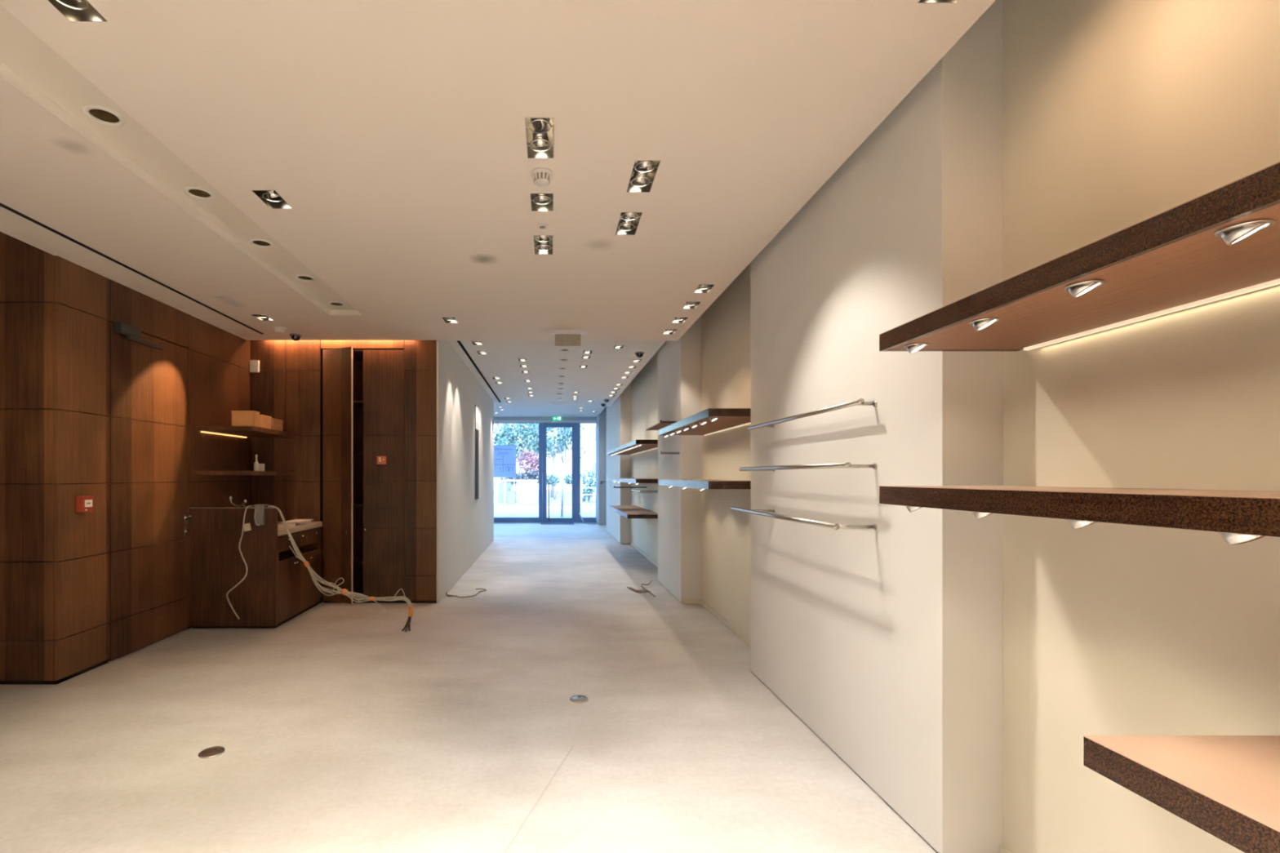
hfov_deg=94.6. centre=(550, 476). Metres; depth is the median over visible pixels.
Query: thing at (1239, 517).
wall shelf
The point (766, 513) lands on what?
rail
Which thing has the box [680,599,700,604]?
baseboard
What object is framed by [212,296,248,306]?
ceiling vent
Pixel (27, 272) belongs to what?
wall
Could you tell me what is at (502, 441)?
tree
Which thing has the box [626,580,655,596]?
cable
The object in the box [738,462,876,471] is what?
rail
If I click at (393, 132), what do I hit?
ceiling
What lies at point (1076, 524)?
spotlight
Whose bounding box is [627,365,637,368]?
recessed light
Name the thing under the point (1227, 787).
wall shelf
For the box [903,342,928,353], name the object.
spotlight
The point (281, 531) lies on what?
countertop
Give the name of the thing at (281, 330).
fire alarm
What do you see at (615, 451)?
wall shelf
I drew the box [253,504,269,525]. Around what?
power adapter
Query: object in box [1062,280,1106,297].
spotlight
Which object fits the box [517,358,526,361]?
recessed light
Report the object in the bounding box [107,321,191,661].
door
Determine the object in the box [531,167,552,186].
smoke detector
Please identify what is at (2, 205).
trim
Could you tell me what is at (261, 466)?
box
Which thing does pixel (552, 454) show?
tree
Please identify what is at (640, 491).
rail
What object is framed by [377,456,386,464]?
fire sign
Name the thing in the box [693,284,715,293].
recessed light
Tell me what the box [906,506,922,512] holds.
spotlight
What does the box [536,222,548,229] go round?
ceiling sensor
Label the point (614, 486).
rail
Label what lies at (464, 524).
wall
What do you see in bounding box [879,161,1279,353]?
wall shelf
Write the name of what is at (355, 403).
shelf
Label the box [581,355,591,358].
recessed light
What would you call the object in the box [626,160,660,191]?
recessed light
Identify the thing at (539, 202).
recessed light
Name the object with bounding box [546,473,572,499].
hedge
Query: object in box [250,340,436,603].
wall
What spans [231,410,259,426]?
box
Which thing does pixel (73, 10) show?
recessed light
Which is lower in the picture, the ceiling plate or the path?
the path
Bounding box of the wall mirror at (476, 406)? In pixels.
[475,404,478,500]
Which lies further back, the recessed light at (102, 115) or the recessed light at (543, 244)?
the recessed light at (543, 244)
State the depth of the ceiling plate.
8.55 m
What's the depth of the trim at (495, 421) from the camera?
18.27 m
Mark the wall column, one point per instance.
(601, 422)
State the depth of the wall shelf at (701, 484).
4.62 m
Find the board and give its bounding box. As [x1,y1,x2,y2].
[280,519,313,522]
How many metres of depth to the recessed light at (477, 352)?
8.04 m
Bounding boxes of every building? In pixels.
[493,423,572,490]
[580,423,595,493]
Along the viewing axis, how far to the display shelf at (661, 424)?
7.12 m
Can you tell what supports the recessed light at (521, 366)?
in the ceiling at (606, 365)
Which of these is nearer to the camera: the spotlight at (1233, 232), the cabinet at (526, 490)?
the spotlight at (1233, 232)
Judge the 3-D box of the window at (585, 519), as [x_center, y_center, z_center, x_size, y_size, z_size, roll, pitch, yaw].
[1.175,-0.110,18.330,0.520,3.120,0.060,0,0,0]
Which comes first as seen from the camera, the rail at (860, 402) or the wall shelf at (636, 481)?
the rail at (860, 402)
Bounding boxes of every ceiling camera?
[289,333,302,341]
[635,351,644,357]
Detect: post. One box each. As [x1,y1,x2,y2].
[495,477,498,503]
[580,479,582,503]
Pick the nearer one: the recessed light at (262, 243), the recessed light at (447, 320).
the recessed light at (262, 243)
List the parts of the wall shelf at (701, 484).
panel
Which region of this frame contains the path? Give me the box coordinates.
[493,490,595,505]
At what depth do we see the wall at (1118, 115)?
1.90 m
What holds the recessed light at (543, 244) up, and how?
in the ceiling at (393, 132)
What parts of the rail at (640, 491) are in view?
arm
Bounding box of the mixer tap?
[227,495,247,507]
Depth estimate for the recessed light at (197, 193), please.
3.29 m
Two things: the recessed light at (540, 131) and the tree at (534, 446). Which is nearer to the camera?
the recessed light at (540, 131)
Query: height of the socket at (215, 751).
0.008 m
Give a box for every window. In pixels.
[493,422,539,522]
[579,422,595,522]
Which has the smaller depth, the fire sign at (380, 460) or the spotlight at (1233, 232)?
the spotlight at (1233, 232)
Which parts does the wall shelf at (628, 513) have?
panel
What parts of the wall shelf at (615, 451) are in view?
underside panel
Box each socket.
[198,746,225,758]
[569,694,588,702]
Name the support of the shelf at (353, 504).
attached to the tall cabinet at (363, 389)
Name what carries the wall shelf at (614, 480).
attached to the lining at (644, 531)
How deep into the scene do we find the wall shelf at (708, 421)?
5.01 m
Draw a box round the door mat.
[540,522,573,524]
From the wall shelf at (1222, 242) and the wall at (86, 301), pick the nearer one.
the wall shelf at (1222, 242)
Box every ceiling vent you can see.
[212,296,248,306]
[550,329,586,346]
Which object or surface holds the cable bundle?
hanging from the base cabinet at (277, 587)
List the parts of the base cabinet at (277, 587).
panel, drawer, door, door, drawer, drawer, door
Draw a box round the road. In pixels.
[493,505,595,507]
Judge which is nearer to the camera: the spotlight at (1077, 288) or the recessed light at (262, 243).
the spotlight at (1077, 288)
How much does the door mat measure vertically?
0.012 m
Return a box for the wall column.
[595,405,606,525]
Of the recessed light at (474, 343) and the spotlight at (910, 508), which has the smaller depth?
the spotlight at (910, 508)
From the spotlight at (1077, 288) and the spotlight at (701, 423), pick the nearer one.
the spotlight at (1077, 288)
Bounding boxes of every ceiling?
[0,0,995,340]
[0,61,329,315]
[447,340,666,417]
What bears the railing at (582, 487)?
on the path
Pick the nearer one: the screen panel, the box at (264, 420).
the box at (264, 420)
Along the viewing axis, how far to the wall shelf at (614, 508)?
10.98 m
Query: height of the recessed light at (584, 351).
0.124 m
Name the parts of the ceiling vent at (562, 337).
blade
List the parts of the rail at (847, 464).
arm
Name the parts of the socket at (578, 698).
lid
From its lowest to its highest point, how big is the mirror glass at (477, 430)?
1.185 m
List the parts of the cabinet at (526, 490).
lid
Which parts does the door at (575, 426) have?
pull handle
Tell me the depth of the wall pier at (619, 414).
12.79 m
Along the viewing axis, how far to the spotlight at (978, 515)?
1.70 m
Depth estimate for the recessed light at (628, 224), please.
3.60 m
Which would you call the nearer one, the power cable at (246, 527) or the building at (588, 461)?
the power cable at (246, 527)
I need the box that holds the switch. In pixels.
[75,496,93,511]
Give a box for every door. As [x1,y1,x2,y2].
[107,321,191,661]
[539,422,579,522]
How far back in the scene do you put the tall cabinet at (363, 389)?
6.66 m
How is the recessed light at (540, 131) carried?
in the ceiling at (393, 132)
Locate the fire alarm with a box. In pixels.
[273,326,286,333]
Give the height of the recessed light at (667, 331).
0.124 m
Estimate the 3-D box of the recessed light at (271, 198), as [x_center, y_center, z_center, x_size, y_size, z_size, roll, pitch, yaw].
[-1.537,-1.591,3.232,0.125,0.124,0.212,0,0,0]
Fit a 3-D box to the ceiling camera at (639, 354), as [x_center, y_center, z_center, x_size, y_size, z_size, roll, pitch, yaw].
[1.210,-1.647,7.960,0.124,0.065,0.124,0,0,0]
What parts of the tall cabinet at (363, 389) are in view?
door, door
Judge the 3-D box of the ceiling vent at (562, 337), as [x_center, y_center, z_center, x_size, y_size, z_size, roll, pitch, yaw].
[0.180,-1.448,6.120,0.376,0.165,0.070,0,0,0]
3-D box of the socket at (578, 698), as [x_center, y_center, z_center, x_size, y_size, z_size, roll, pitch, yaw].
[0.185,1.446,3.800,0.124,0.008,0.124,0,0,0]
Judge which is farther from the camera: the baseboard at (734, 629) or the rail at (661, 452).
the rail at (661, 452)
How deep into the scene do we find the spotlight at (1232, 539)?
1.06 m
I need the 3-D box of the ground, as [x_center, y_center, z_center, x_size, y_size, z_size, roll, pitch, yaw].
[0.000,1.552,22.500,80.000,0.196,8.200,0,0,0]
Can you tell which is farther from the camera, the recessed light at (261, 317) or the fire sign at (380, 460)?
the fire sign at (380, 460)
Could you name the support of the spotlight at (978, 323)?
attached to the wall shelf at (1222, 242)
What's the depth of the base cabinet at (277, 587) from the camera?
5.53 m
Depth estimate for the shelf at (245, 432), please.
5.84 m
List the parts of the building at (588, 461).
pane, pane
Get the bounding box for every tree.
[493,423,509,444]
[493,423,549,479]
[494,423,555,476]
[532,423,572,497]
[542,423,586,516]
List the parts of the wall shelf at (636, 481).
panel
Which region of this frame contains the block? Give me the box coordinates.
[285,520,311,524]
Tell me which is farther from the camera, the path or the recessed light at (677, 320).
the path
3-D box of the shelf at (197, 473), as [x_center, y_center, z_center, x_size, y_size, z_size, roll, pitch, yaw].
[-3.159,-0.032,6.135,0.519,0.040,1.030,0,0,0]
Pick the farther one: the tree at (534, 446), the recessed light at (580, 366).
the tree at (534, 446)
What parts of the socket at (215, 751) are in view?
lid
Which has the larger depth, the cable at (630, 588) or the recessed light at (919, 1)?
the cable at (630, 588)
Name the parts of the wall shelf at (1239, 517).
panel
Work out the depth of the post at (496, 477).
30.96 m
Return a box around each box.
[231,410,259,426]
[258,463,264,471]
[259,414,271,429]
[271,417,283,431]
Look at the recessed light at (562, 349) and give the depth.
7.82 m
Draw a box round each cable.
[226,505,252,619]
[445,588,486,597]
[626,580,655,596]
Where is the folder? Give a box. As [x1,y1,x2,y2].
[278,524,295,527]
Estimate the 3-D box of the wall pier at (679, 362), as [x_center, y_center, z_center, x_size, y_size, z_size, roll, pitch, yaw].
[1.595,-0.425,7.360,0.230,3.750,1.440,0,0,0]
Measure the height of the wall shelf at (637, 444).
0.087 m
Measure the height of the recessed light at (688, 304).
0.124 m
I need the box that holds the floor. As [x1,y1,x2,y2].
[0,522,937,852]
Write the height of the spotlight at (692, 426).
0.064 m
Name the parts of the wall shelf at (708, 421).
underside panel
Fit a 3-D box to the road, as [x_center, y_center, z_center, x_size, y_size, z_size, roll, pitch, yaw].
[0.000,1.605,28.475,80.000,0.190,3.450,0,0,0]
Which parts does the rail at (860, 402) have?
arm, arm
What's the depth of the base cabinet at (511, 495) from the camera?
31.20 m
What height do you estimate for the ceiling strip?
0.050 m
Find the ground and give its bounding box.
[493,508,595,522]
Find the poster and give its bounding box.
[493,444,515,477]
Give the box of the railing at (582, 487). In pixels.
[582,487,595,502]
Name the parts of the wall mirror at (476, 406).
pale panel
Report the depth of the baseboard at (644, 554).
10.56 m
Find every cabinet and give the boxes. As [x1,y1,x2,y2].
[189,507,322,628]
[322,346,404,604]
[502,480,537,503]
[506,490,515,503]
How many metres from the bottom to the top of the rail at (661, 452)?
0.040 m
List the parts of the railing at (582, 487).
rail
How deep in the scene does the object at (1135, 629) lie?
1.67 m
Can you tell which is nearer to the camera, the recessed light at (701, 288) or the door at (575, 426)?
the recessed light at (701, 288)
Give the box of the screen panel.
[497,482,511,502]
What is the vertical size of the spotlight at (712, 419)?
0.064 m
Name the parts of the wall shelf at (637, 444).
underside panel, panel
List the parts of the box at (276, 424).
lid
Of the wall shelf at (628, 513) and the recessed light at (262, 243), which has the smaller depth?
the recessed light at (262, 243)
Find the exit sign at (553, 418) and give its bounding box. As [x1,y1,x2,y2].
[551,416,561,421]
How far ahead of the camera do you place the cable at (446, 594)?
7.04 m
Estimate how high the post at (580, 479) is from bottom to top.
1.310 m
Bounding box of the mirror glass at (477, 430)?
[475,429,478,498]
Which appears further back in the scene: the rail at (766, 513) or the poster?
the poster
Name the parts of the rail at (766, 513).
arm, arm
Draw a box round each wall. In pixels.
[0,231,71,684]
[54,255,251,684]
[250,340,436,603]
[436,340,493,603]
[493,417,596,420]
[631,0,1279,852]
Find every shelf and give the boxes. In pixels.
[195,426,299,438]
[195,471,295,475]
[352,400,363,407]
[352,453,363,456]
[352,503,363,506]
[606,447,647,455]
[606,478,620,483]
[608,505,645,512]
[617,509,657,518]
[618,439,657,451]
[618,478,657,484]
[645,420,677,430]
[658,408,751,437]
[658,479,751,491]
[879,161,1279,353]
[879,485,1279,545]
[1083,735,1279,852]
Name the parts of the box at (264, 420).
lid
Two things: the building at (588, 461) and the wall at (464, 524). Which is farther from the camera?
the building at (588, 461)
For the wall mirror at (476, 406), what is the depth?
9.96 m
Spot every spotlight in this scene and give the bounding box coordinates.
[689,424,697,428]
[698,421,706,425]
[708,417,718,422]
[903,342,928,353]
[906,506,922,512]
[968,317,999,331]
[969,511,992,519]
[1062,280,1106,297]
[1065,519,1097,529]
[1213,218,1275,245]
[1214,531,1265,545]
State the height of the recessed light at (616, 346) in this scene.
0.124 m
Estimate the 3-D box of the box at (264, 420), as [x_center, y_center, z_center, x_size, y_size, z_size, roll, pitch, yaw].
[-2.986,-0.548,5.915,0.232,0.132,0.194,0,0,0]
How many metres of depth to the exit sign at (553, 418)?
18.02 m
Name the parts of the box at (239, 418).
lid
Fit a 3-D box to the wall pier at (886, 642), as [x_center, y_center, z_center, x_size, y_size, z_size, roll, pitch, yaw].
[1.595,-0.425,3.270,0.230,3.750,2.120,0,0,0]
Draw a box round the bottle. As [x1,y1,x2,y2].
[253,454,258,471]
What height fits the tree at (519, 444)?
6.696 m
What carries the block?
on the countertop
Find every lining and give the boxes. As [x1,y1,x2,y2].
[631,448,657,564]
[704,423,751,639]
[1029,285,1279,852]
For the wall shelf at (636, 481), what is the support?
attached to the lining at (644, 531)
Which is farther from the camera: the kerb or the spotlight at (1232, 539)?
the kerb
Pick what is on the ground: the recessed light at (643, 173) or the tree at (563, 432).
the tree at (563, 432)
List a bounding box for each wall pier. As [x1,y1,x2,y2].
[606,382,631,544]
[657,315,701,602]
[751,0,1003,852]
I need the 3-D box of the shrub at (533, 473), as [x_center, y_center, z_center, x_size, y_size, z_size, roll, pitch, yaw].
[-1.716,0.548,33.607,2.480,1.860,1.054,0,0,0]
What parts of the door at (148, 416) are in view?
closer arm, lock plate, handle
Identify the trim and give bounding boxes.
[0,202,263,333]
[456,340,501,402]
[493,420,595,422]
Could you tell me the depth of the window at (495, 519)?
18.30 m
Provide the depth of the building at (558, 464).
60.01 m
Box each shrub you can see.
[499,470,538,487]
[515,450,542,479]
[580,469,595,502]
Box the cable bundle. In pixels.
[267,505,413,632]
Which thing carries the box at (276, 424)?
on the shelf at (245, 432)
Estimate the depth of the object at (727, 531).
5.56 m
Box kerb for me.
[493,507,595,508]
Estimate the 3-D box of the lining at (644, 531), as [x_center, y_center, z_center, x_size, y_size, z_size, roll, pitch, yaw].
[1.704,0.472,10.310,0.012,1.835,4.180,0,0,0]
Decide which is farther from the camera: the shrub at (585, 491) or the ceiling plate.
the shrub at (585, 491)
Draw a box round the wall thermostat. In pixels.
[249,360,259,372]
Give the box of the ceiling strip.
[0,4,362,315]
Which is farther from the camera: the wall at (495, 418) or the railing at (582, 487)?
the railing at (582, 487)
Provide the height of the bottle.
0.166 m
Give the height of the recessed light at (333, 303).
0.131 m
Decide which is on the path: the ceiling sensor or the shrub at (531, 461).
the shrub at (531, 461)
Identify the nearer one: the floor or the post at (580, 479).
the floor
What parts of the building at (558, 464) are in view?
pane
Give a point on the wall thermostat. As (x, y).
(254, 364)
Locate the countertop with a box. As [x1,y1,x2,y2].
[277,521,322,536]
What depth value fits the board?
6.31 m
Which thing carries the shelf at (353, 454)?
attached to the tall cabinet at (363, 389)
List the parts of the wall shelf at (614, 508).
panel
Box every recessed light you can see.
[48,0,106,21]
[82,105,125,127]
[183,186,215,199]
[248,238,273,248]
[250,314,274,320]
[251,190,292,208]
[294,274,315,281]
[328,301,345,306]
[442,317,457,323]
[471,341,483,345]
[476,351,487,354]
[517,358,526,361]
[519,364,528,367]
[524,117,554,158]
[530,193,553,211]
[533,235,552,254]
[559,348,570,351]
[579,364,587,368]
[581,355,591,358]
[582,350,592,353]
[613,344,624,348]
[614,212,642,235]
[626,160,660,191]
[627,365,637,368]
[631,359,642,362]
[662,328,677,334]
[671,317,687,323]
[681,302,700,308]
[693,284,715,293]
[917,0,958,3]
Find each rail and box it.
[613,485,646,488]
[631,489,657,493]
[660,450,679,454]
[730,506,876,529]
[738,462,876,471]
[746,398,876,430]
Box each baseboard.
[630,542,657,567]
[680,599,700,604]
[700,599,751,646]
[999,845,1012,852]
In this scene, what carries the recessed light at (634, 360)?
in the ceiling at (606, 365)
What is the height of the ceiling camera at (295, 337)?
0.065 m

